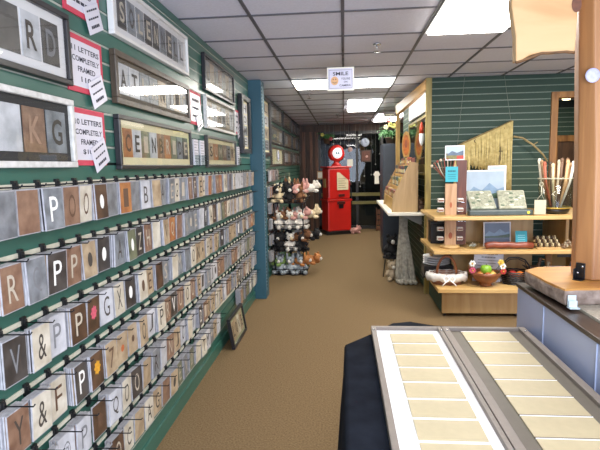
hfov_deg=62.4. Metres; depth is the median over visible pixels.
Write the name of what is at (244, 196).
photo card
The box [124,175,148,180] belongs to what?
hook
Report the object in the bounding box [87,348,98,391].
photo card
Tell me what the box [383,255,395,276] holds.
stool
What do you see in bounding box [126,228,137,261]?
photo card
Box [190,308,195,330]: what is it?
photo card
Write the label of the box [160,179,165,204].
photo card
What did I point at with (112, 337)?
photo card
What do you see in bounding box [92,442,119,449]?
hook
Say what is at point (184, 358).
photo card
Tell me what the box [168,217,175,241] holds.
photo card
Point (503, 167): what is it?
print
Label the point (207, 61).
photo
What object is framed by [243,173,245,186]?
photo card
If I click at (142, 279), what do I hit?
photo card
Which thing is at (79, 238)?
hook
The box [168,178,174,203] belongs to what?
photo card
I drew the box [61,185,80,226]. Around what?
photo card
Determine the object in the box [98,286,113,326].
photo card
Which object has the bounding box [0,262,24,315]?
photo card
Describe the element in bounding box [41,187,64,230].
photo card
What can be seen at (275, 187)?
plush bear
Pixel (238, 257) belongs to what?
photo card
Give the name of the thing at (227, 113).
photo
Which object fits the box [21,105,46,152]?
photo
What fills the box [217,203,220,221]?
photo card
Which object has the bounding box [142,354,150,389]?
photo card
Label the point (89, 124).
price sign
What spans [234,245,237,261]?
photo card
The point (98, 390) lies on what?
trim
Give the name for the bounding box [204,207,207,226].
photo card
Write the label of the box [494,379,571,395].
name card
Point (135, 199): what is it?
photo card
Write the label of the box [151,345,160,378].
photo card
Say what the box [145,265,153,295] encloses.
photo card
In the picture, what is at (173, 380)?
photo card
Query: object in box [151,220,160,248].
photo card
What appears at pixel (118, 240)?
photo card
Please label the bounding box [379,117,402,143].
potted flowers
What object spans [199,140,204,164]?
holder
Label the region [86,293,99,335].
photo card
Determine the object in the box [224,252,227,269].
photo card
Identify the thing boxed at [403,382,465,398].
name card
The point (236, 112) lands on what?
price sign
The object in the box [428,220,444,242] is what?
box
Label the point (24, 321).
hook
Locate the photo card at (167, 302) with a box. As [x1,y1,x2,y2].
[163,296,170,322]
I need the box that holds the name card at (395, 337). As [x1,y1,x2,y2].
[390,333,436,342]
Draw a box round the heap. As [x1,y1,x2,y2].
[559,239,571,247]
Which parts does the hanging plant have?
pot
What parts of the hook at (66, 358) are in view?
wire rod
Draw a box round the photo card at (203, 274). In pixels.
[200,270,204,290]
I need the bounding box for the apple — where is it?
[480,264,491,273]
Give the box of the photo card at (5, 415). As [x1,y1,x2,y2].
[2,401,25,449]
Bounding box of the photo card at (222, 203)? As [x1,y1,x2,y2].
[220,202,224,219]
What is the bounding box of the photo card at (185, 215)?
[183,213,188,236]
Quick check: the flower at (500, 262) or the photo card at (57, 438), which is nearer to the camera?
the photo card at (57, 438)
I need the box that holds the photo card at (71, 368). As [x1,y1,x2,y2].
[70,358,83,405]
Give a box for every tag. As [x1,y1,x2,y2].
[83,3,103,34]
[87,75,107,108]
[90,138,109,172]
[196,112,202,130]
[237,124,239,138]
[534,182,545,213]
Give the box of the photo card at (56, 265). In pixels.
[46,249,66,295]
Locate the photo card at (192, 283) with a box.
[189,277,195,300]
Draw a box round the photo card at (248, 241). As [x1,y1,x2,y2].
[247,236,249,250]
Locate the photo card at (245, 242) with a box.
[244,238,246,252]
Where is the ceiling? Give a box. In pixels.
[158,0,574,124]
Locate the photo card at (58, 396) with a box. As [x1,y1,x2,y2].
[48,371,67,422]
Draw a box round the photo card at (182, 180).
[179,177,185,200]
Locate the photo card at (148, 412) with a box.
[143,393,153,429]
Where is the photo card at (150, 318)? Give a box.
[146,306,154,337]
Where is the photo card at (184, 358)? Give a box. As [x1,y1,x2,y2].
[182,351,188,379]
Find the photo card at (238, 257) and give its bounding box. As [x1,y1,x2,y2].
[237,243,239,259]
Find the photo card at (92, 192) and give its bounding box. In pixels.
[91,183,100,219]
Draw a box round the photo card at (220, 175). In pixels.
[219,174,221,191]
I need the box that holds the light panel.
[409,92,425,121]
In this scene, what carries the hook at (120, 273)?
attached to the wall at (21, 175)
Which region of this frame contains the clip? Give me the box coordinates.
[567,295,579,308]
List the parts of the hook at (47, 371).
wire rod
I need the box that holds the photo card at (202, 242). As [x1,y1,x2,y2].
[201,238,204,260]
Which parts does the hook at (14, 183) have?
wire rod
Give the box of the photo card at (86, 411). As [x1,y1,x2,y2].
[73,411,87,449]
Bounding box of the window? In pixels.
[318,130,402,228]
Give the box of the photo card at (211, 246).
[209,234,212,253]
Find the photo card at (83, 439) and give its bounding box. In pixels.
[75,411,91,449]
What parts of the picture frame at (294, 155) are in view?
glass pane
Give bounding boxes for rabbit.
[271,230,284,251]
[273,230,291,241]
[291,181,305,202]
[291,251,311,266]
[292,178,309,193]
[295,253,307,274]
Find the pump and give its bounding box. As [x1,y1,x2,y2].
[320,145,351,234]
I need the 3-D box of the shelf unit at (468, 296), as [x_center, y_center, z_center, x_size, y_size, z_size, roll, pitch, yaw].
[2.253,0.385,5.358,1.720,1.044,1.000,-1,7,5]
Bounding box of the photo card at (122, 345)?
[116,328,127,366]
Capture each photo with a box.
[0,0,20,54]
[0,101,22,151]
[19,8,41,61]
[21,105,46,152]
[40,18,59,67]
[45,110,66,152]
[116,0,126,31]
[118,62,129,95]
[122,128,132,156]
[126,0,135,36]
[128,67,139,99]
[132,129,141,157]
[135,7,144,41]
[139,72,149,102]
[141,131,149,157]
[144,14,151,46]
[148,76,158,105]
[149,132,157,157]
[151,19,159,51]
[157,80,166,107]
[157,134,164,158]
[159,25,165,55]
[164,135,170,158]
[165,30,172,59]
[165,84,173,110]
[170,136,176,158]
[172,35,177,62]
[173,87,180,112]
[176,137,182,158]
[178,39,183,66]
[180,91,186,114]
[182,138,187,158]
[205,60,209,86]
[207,101,212,123]
[209,143,213,159]
[210,64,214,89]
[212,104,216,124]
[213,143,217,159]
[214,67,218,91]
[217,106,221,126]
[218,70,221,93]
[218,144,222,159]
[221,108,225,127]
[222,73,225,95]
[222,145,226,160]
[225,75,228,97]
[225,110,229,128]
[226,146,230,160]
[228,77,231,99]
[229,111,232,129]
[230,146,233,160]
[231,321,236,340]
[233,317,238,336]
[236,314,240,332]
[238,310,243,329]
[244,104,246,114]
[244,126,247,135]
[264,103,267,115]
[264,115,267,126]
[265,127,268,138]
[265,139,268,150]
[271,106,273,117]
[445,145,464,159]
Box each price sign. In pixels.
[62,0,98,20]
[68,32,102,94]
[74,107,106,164]
[189,89,200,124]
[235,110,238,133]
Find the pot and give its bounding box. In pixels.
[385,137,394,143]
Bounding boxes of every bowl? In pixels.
[465,241,479,248]
[468,265,500,286]
[546,206,569,213]
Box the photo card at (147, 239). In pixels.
[143,222,151,252]
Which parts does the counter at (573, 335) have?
panel, edge rail, panel, panel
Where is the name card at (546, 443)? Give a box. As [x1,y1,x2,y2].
[534,437,599,449]
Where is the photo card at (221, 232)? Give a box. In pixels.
[220,228,223,246]
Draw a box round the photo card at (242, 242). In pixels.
[241,240,243,255]
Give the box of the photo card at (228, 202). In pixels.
[227,200,229,216]
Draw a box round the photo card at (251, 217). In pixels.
[250,215,252,226]
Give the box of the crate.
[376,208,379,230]
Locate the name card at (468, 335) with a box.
[460,331,516,340]
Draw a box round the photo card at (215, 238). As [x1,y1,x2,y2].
[213,232,217,251]
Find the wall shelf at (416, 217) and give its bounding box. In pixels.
[376,200,423,223]
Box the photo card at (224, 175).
[223,174,227,191]
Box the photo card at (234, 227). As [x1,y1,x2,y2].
[233,221,235,237]
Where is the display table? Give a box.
[338,322,467,449]
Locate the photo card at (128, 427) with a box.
[123,416,133,449]
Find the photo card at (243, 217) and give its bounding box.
[242,217,243,232]
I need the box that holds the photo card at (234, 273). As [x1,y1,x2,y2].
[232,271,235,288]
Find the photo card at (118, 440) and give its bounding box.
[111,429,123,449]
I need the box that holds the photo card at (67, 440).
[56,426,75,449]
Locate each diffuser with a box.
[374,115,387,121]
[386,114,402,121]
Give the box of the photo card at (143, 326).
[138,313,148,348]
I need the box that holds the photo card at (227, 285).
[226,277,229,294]
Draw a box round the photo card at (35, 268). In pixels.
[24,255,48,305]
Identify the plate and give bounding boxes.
[423,253,448,258]
[423,256,449,260]
[423,259,449,262]
[423,261,449,264]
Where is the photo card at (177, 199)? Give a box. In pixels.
[175,178,179,201]
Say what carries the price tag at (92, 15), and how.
attached to the price sign at (75, 7)
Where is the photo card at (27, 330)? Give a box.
[26,320,45,373]
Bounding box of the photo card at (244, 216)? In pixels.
[244,216,245,231]
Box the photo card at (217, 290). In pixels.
[215,288,218,307]
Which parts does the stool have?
seat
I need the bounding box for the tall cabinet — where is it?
[380,143,402,254]
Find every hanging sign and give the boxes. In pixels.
[327,50,353,90]
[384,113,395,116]
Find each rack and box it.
[272,195,309,274]
[436,160,466,248]
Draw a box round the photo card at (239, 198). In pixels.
[238,196,241,211]
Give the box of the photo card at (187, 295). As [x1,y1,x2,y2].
[183,280,190,306]
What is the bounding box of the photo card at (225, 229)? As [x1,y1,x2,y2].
[224,226,226,244]
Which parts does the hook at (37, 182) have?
wire rod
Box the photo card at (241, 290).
[240,288,242,303]
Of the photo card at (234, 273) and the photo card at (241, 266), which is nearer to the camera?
the photo card at (234, 273)
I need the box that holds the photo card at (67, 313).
[66,301,82,346]
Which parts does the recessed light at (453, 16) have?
frame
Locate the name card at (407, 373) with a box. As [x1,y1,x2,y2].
[399,367,457,381]
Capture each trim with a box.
[0,0,296,449]
[0,170,250,189]
[0,190,251,260]
[2,210,251,333]
[5,229,252,404]
[31,248,252,449]
[90,267,253,449]
[178,0,574,124]
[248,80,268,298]
[260,81,267,290]
[302,132,318,229]
[396,79,425,114]
[396,114,399,164]
[403,77,573,279]
[424,78,431,293]
[557,107,573,131]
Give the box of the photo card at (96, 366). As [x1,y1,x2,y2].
[89,347,104,391]
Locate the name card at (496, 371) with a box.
[484,364,555,379]
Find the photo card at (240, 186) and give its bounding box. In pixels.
[239,173,241,187]
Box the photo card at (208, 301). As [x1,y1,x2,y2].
[206,295,210,315]
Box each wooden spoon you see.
[538,158,547,205]
[540,160,549,207]
[543,161,551,207]
[549,161,551,203]
[551,163,554,207]
[555,158,563,207]
[555,160,559,206]
[558,158,569,203]
[558,159,569,207]
[560,161,573,207]
[563,163,571,194]
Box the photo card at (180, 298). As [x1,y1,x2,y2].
[176,286,183,311]
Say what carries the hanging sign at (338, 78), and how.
hanging from the ceiling
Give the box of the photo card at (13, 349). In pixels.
[0,332,27,389]
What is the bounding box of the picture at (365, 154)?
[361,150,370,161]
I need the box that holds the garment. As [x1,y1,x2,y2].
[373,122,379,183]
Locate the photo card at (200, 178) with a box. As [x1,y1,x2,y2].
[197,176,202,196]
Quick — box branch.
[513,136,547,161]
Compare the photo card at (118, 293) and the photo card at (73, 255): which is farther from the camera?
the photo card at (118, 293)
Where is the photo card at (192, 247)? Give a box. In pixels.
[190,243,195,267]
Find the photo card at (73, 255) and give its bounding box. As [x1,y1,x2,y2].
[66,244,81,287]
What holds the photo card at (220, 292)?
hanging from the hook
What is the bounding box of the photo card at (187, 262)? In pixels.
[184,246,190,271]
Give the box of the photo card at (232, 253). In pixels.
[230,248,234,264]
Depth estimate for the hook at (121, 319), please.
2.40 m
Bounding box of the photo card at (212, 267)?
[209,263,213,283]
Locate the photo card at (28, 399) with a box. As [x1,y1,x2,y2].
[26,386,46,441]
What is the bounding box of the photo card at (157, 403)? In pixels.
[152,383,161,416]
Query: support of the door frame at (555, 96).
in the wall at (531, 158)
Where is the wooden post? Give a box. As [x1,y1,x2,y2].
[571,0,599,280]
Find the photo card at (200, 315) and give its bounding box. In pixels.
[198,303,202,327]
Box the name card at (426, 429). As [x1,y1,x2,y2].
[413,418,488,441]
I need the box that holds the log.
[484,241,533,248]
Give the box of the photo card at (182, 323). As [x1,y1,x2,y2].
[179,318,185,345]
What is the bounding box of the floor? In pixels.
[156,229,565,449]
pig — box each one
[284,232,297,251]
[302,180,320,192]
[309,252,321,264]
[350,225,361,233]
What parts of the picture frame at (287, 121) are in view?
glass pane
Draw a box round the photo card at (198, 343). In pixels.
[195,338,200,363]
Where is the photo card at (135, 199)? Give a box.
[130,181,139,210]
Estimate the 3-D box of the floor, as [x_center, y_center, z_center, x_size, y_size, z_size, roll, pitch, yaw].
[2.364,0.982,4.965,6.200,0.050,15.200,-1,7,5]
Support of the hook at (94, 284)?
attached to the wall at (21, 175)
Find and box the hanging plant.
[317,133,336,143]
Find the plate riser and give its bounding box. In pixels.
[420,263,453,277]
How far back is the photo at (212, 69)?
4.07 m
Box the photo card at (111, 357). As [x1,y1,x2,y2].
[104,337,117,378]
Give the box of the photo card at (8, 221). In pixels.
[0,190,17,240]
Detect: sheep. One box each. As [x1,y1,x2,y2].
[271,207,291,219]
[274,210,286,229]
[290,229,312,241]
[295,232,309,251]
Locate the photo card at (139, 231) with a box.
[135,225,143,255]
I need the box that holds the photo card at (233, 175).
[232,173,234,189]
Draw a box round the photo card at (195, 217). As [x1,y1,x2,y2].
[193,210,197,230]
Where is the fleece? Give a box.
[395,216,417,284]
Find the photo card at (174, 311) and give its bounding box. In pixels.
[169,291,177,317]
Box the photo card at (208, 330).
[205,327,210,349]
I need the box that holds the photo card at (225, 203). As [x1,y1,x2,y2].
[224,201,226,217]
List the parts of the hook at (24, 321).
wire rod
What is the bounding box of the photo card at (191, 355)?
[189,345,193,371]
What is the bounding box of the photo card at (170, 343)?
[166,331,173,361]
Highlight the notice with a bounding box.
[317,171,322,178]
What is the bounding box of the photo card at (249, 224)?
[247,215,250,228]
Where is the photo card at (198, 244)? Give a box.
[195,241,200,263]
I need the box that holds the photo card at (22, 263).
[21,255,39,305]
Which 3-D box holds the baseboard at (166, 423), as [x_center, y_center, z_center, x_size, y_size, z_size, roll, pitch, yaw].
[-0.623,0.949,5.125,0.022,0.095,14.800,-1,7,5]
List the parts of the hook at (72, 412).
wire rod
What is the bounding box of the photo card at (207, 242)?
[205,236,209,256]
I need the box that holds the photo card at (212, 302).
[210,290,214,311]
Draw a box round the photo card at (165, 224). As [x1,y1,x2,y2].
[162,218,169,245]
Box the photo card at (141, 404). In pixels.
[132,404,141,433]
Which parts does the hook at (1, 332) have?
wire rod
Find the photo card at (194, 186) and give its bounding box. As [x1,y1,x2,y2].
[192,176,196,197]
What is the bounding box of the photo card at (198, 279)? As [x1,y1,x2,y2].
[196,272,201,296]
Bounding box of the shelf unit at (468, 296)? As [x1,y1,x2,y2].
[420,208,572,315]
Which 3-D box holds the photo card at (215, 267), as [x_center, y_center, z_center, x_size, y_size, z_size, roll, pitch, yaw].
[-0.686,0.362,3.990,0.007,0.150,0.106,0,7,7]
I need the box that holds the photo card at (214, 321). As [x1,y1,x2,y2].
[212,317,216,337]
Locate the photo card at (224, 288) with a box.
[223,281,226,299]
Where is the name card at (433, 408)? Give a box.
[408,399,476,418]
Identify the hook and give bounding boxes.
[0,184,22,188]
[0,259,28,262]
[0,328,32,337]
[0,399,35,411]
[10,181,46,189]
[16,249,51,259]
[19,316,54,329]
[22,382,57,396]
[30,443,64,449]
[33,180,66,187]
[39,243,71,252]
[41,306,74,316]
[44,368,76,379]
[51,425,83,437]
[53,179,84,186]
[58,238,89,247]
[60,297,91,305]
[63,355,93,366]
[69,409,99,420]
[71,178,100,184]
[75,234,104,242]
[77,289,106,299]
[79,344,108,354]
[85,395,113,406]
[87,177,114,183]
[90,230,117,236]
[92,282,119,290]
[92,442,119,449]
[94,334,121,344]
[99,382,125,391]
[101,176,126,182]
[104,227,129,233]
[106,276,131,283]
[106,428,131,438]
[108,325,133,334]
[112,371,137,381]
[113,176,137,181]
[116,223,140,229]
[118,271,142,278]
[118,416,142,424]
[119,317,143,326]
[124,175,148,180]
[124,361,147,370]
[127,221,150,226]
[129,265,151,273]
[129,402,151,411]
[130,310,153,318]
[134,352,156,360]
[137,218,159,223]
[139,261,160,268]
[139,393,160,400]
[140,303,161,310]
[143,344,165,350]
[144,174,165,179]
[146,216,167,220]
[148,257,168,263]
[148,382,168,389]
[149,297,169,305]
[152,336,172,343]
[156,253,175,258]
[156,374,176,380]
[157,292,177,299]
[160,329,179,336]
[163,249,182,255]
[165,287,183,292]
[172,282,189,288]
[177,349,195,356]
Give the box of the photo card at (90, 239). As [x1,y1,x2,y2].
[80,239,91,279]
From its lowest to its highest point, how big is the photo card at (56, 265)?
0.150 m
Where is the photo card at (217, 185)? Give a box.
[214,175,219,192]
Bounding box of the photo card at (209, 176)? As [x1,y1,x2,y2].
[208,175,210,194]
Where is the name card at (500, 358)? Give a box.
[475,352,540,364]
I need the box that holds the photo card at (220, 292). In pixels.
[219,284,222,303]
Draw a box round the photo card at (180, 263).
[176,250,182,274]
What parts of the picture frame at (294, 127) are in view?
glass pane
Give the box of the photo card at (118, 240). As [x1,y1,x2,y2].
[113,231,124,266]
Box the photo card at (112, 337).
[102,337,113,378]
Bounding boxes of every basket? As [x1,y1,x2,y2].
[272,195,309,203]
[273,220,309,229]
[273,240,309,251]
[274,264,309,274]
[425,255,467,285]
[499,257,530,285]
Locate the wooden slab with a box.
[524,266,599,304]
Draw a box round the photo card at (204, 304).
[202,300,207,322]
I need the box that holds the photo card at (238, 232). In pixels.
[236,220,239,236]
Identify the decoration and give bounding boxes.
[402,131,410,156]
[419,120,423,145]
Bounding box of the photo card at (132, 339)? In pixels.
[126,320,137,356]
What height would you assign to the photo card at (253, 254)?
0.150 m
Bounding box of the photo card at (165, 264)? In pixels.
[162,257,168,283]
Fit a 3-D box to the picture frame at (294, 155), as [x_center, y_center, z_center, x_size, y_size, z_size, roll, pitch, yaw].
[-0.116,-1.448,10.832,0.030,0.280,0.850,-1,7,5]
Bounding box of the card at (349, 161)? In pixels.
[347,159,352,165]
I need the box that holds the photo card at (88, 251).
[80,239,97,279]
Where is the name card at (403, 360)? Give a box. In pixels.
[396,354,449,366]
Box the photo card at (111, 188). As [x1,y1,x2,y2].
[106,182,117,216]
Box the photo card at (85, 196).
[78,184,91,222]
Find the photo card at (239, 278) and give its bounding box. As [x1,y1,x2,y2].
[238,266,240,282]
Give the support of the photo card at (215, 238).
hanging from the hook
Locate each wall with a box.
[0,0,299,449]
[299,122,402,229]
[403,73,574,286]
[557,100,573,135]
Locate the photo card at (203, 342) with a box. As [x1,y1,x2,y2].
[200,334,206,356]
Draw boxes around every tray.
[371,326,513,449]
[441,326,599,449]
[467,208,532,215]
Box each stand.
[532,235,556,241]
[534,239,557,245]
[536,243,560,248]
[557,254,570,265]
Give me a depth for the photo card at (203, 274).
3.63 m
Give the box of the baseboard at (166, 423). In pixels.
[141,252,283,449]
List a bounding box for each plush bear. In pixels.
[271,184,283,202]
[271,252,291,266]
[272,255,285,274]
[273,181,290,193]
[290,206,312,219]
[294,210,308,229]
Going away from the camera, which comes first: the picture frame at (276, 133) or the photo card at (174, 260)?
the photo card at (174, 260)
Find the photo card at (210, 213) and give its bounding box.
[208,205,212,224]
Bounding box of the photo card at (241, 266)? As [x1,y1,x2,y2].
[240,264,242,278]
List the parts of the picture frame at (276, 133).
glass pane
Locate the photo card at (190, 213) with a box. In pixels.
[187,210,193,232]
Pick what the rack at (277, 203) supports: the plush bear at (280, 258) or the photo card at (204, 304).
the plush bear at (280, 258)
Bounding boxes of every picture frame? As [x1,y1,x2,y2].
[0,0,73,85]
[0,83,77,167]
[107,0,188,75]
[109,48,190,122]
[113,114,192,169]
[201,52,234,105]
[203,94,235,135]
[204,135,236,166]
[226,303,246,349]
[237,93,251,153]
[264,96,271,155]
[270,147,282,164]
[271,101,282,126]
[271,124,282,145]
[282,112,291,132]
[283,131,291,148]
[283,150,292,164]
[292,120,296,135]
[292,136,296,150]
[292,152,296,164]
[296,124,299,137]
[297,139,299,151]
[297,153,299,164]
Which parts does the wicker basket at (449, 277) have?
handle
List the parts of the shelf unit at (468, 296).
panel, shelf, panel, panel, shelf, shelf, panel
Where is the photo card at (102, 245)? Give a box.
[96,235,109,272]
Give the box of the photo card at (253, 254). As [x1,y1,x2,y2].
[252,253,254,267]
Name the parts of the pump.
moulding, globe, globe, dial panel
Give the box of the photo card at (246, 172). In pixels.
[246,172,247,186]
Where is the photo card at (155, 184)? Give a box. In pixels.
[151,179,161,206]
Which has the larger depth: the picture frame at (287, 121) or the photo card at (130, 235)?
the picture frame at (287, 121)
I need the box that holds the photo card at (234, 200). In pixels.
[233,198,235,213]
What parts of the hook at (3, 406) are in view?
wire rod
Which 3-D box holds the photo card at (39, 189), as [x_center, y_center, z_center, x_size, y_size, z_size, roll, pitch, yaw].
[-0.886,-0.058,1.756,0.010,0.150,0.106,0,7,8]
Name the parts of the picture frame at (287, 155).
glass pane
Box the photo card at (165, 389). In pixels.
[162,374,169,406]
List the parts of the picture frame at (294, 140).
glass pane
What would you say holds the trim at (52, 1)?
attached to the wall at (21, 175)
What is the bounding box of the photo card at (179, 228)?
[176,215,182,238]
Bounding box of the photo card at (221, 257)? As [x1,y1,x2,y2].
[220,255,224,273]
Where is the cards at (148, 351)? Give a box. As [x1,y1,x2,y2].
[0,170,277,449]
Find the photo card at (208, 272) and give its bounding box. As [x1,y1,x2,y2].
[205,266,210,287]
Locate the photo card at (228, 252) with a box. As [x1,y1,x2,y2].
[227,250,229,266]
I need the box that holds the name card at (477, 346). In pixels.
[467,341,528,352]
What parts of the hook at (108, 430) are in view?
wire rod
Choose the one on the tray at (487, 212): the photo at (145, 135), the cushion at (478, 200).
the cushion at (478, 200)
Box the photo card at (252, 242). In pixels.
[251,233,253,247]
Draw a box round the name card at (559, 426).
[519,414,599,438]
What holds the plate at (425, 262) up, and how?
on the plate riser
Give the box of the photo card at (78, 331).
[68,301,87,346]
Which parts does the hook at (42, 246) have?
wire rod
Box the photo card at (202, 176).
[202,176,204,195]
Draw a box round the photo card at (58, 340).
[45,310,66,357]
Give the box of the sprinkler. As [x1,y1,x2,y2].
[373,43,380,52]
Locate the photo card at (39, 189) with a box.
[38,187,48,231]
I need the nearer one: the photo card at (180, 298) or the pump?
the photo card at (180, 298)
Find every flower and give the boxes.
[469,261,475,267]
[469,268,475,273]
[495,260,503,269]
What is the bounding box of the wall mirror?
[408,115,424,174]
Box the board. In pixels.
[508,0,581,63]
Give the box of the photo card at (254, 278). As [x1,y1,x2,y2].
[253,273,255,286]
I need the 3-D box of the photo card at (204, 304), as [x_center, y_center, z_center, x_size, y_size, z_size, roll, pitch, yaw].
[-0.700,0.632,3.656,0.007,0.150,0.106,0,7,6]
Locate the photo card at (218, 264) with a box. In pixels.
[217,257,220,276]
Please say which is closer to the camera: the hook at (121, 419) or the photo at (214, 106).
the hook at (121, 419)
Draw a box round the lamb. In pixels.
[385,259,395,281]
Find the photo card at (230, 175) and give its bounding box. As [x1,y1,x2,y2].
[229,174,231,189]
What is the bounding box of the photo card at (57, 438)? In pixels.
[54,426,71,444]
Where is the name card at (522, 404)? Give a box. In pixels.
[505,395,590,415]
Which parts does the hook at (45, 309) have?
wire rod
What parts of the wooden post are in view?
metal bracket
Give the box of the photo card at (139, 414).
[134,404,143,442]
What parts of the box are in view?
lid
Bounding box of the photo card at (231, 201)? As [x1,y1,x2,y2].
[230,199,232,214]
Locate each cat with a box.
[285,210,296,229]
[309,228,321,240]
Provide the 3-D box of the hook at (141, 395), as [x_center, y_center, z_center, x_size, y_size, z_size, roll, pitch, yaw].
[-0.793,0.906,2.617,0.126,0.042,0.020,-1,7,5]
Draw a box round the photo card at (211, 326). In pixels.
[209,322,213,342]
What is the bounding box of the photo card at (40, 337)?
[30,320,51,372]
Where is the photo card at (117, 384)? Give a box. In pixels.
[106,384,118,426]
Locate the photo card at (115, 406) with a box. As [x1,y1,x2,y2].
[108,384,121,426]
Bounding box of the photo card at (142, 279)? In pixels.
[137,270,147,302]
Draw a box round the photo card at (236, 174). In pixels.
[235,173,238,188]
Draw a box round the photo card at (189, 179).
[187,177,192,199]
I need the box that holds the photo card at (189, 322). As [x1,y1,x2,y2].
[187,313,192,339]
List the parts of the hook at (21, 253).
wire rod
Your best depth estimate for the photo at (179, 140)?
3.24 m
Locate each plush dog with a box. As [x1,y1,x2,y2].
[282,182,296,202]
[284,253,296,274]
[307,204,321,218]
[383,233,397,257]
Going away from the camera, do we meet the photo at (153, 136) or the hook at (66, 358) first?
the hook at (66, 358)
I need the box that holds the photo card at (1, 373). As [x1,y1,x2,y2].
[0,331,22,389]
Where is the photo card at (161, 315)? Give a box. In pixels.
[156,300,165,331]
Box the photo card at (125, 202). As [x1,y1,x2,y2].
[118,181,131,213]
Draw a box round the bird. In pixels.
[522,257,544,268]
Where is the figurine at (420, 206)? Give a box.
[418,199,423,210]
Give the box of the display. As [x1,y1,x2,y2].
[383,162,417,211]
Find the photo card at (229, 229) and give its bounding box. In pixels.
[228,224,231,241]
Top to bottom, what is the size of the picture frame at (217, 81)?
0.285 m
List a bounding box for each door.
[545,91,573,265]
[555,135,573,191]
[556,141,573,207]
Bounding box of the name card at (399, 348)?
[393,343,442,354]
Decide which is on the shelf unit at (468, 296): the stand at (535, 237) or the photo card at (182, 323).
the stand at (535, 237)
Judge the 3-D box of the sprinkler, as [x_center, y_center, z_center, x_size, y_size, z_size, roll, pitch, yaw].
[0.633,-1.458,4.075,0.068,0.068,0.066,-1,7,5]
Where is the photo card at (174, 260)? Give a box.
[171,253,177,279]
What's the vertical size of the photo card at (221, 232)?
0.150 m
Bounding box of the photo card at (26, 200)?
[14,188,40,236]
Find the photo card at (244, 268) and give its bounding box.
[243,261,245,276]
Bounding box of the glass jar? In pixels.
[537,177,573,213]
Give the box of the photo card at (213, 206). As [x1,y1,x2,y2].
[212,204,216,222]
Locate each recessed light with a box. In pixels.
[291,76,395,89]
[347,98,382,111]
[373,113,402,121]
[425,0,509,34]
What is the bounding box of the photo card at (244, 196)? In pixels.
[243,195,246,208]
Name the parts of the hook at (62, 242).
wire rod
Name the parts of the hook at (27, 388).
wire rod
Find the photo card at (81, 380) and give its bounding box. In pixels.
[73,357,89,405]
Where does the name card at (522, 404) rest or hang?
on the display tray at (519, 436)
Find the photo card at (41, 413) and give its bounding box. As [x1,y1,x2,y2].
[30,385,52,441]
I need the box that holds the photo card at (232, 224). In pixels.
[231,223,233,239]
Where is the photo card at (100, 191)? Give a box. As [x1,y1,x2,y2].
[93,183,108,219]
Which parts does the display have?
panel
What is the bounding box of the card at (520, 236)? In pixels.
[515,231,526,241]
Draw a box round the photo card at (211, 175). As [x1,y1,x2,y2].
[211,175,212,193]
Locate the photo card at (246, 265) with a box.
[245,259,247,273]
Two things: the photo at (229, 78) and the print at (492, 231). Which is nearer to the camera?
the photo at (229, 78)
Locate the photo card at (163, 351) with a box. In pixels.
[160,338,166,369]
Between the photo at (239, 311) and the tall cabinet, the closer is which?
the photo at (239, 311)
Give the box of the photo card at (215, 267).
[213,260,216,279]
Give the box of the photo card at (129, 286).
[123,275,135,309]
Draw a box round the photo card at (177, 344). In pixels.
[173,324,180,353]
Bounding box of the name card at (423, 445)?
[419,441,493,449]
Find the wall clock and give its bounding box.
[361,138,368,146]
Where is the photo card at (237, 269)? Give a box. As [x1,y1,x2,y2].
[236,269,237,285]
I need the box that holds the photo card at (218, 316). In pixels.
[216,314,220,333]
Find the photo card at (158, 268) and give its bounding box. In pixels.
[154,261,163,290]
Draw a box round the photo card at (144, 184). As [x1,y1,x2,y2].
[139,180,150,209]
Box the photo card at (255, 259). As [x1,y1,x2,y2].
[254,251,256,264]
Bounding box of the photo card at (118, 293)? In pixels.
[112,281,125,317]
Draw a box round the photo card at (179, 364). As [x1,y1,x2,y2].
[176,358,182,387]
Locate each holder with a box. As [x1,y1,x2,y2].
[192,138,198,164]
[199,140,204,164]
[236,147,239,164]
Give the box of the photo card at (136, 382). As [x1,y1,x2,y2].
[130,363,142,400]
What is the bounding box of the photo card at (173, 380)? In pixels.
[170,366,177,397]
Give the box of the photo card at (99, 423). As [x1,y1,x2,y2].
[91,396,106,441]
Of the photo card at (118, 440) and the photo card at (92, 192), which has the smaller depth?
the photo card at (92, 192)
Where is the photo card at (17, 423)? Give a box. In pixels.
[5,401,30,449]
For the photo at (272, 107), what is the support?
attached to the picture frame at (276, 113)
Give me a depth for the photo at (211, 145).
4.02 m
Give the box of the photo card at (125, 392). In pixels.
[121,373,130,412]
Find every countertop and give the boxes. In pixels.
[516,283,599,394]
[577,304,599,322]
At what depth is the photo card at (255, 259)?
5.71 m
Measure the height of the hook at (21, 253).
0.042 m
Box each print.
[466,170,504,212]
[483,222,510,245]
[488,165,505,189]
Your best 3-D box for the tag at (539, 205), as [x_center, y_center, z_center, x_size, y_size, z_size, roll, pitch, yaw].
[2.400,-0.267,4.942,0.110,0.322,0.008,-1,7,5]
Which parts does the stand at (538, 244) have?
rail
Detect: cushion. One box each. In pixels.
[466,191,495,209]
[497,190,526,208]
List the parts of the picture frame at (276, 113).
glass pane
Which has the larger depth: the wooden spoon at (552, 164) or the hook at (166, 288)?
the wooden spoon at (552, 164)
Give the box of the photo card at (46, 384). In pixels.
[45,371,62,385]
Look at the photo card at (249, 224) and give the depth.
5.41 m
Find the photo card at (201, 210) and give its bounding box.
[198,208,203,228]
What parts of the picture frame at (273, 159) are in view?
glass pane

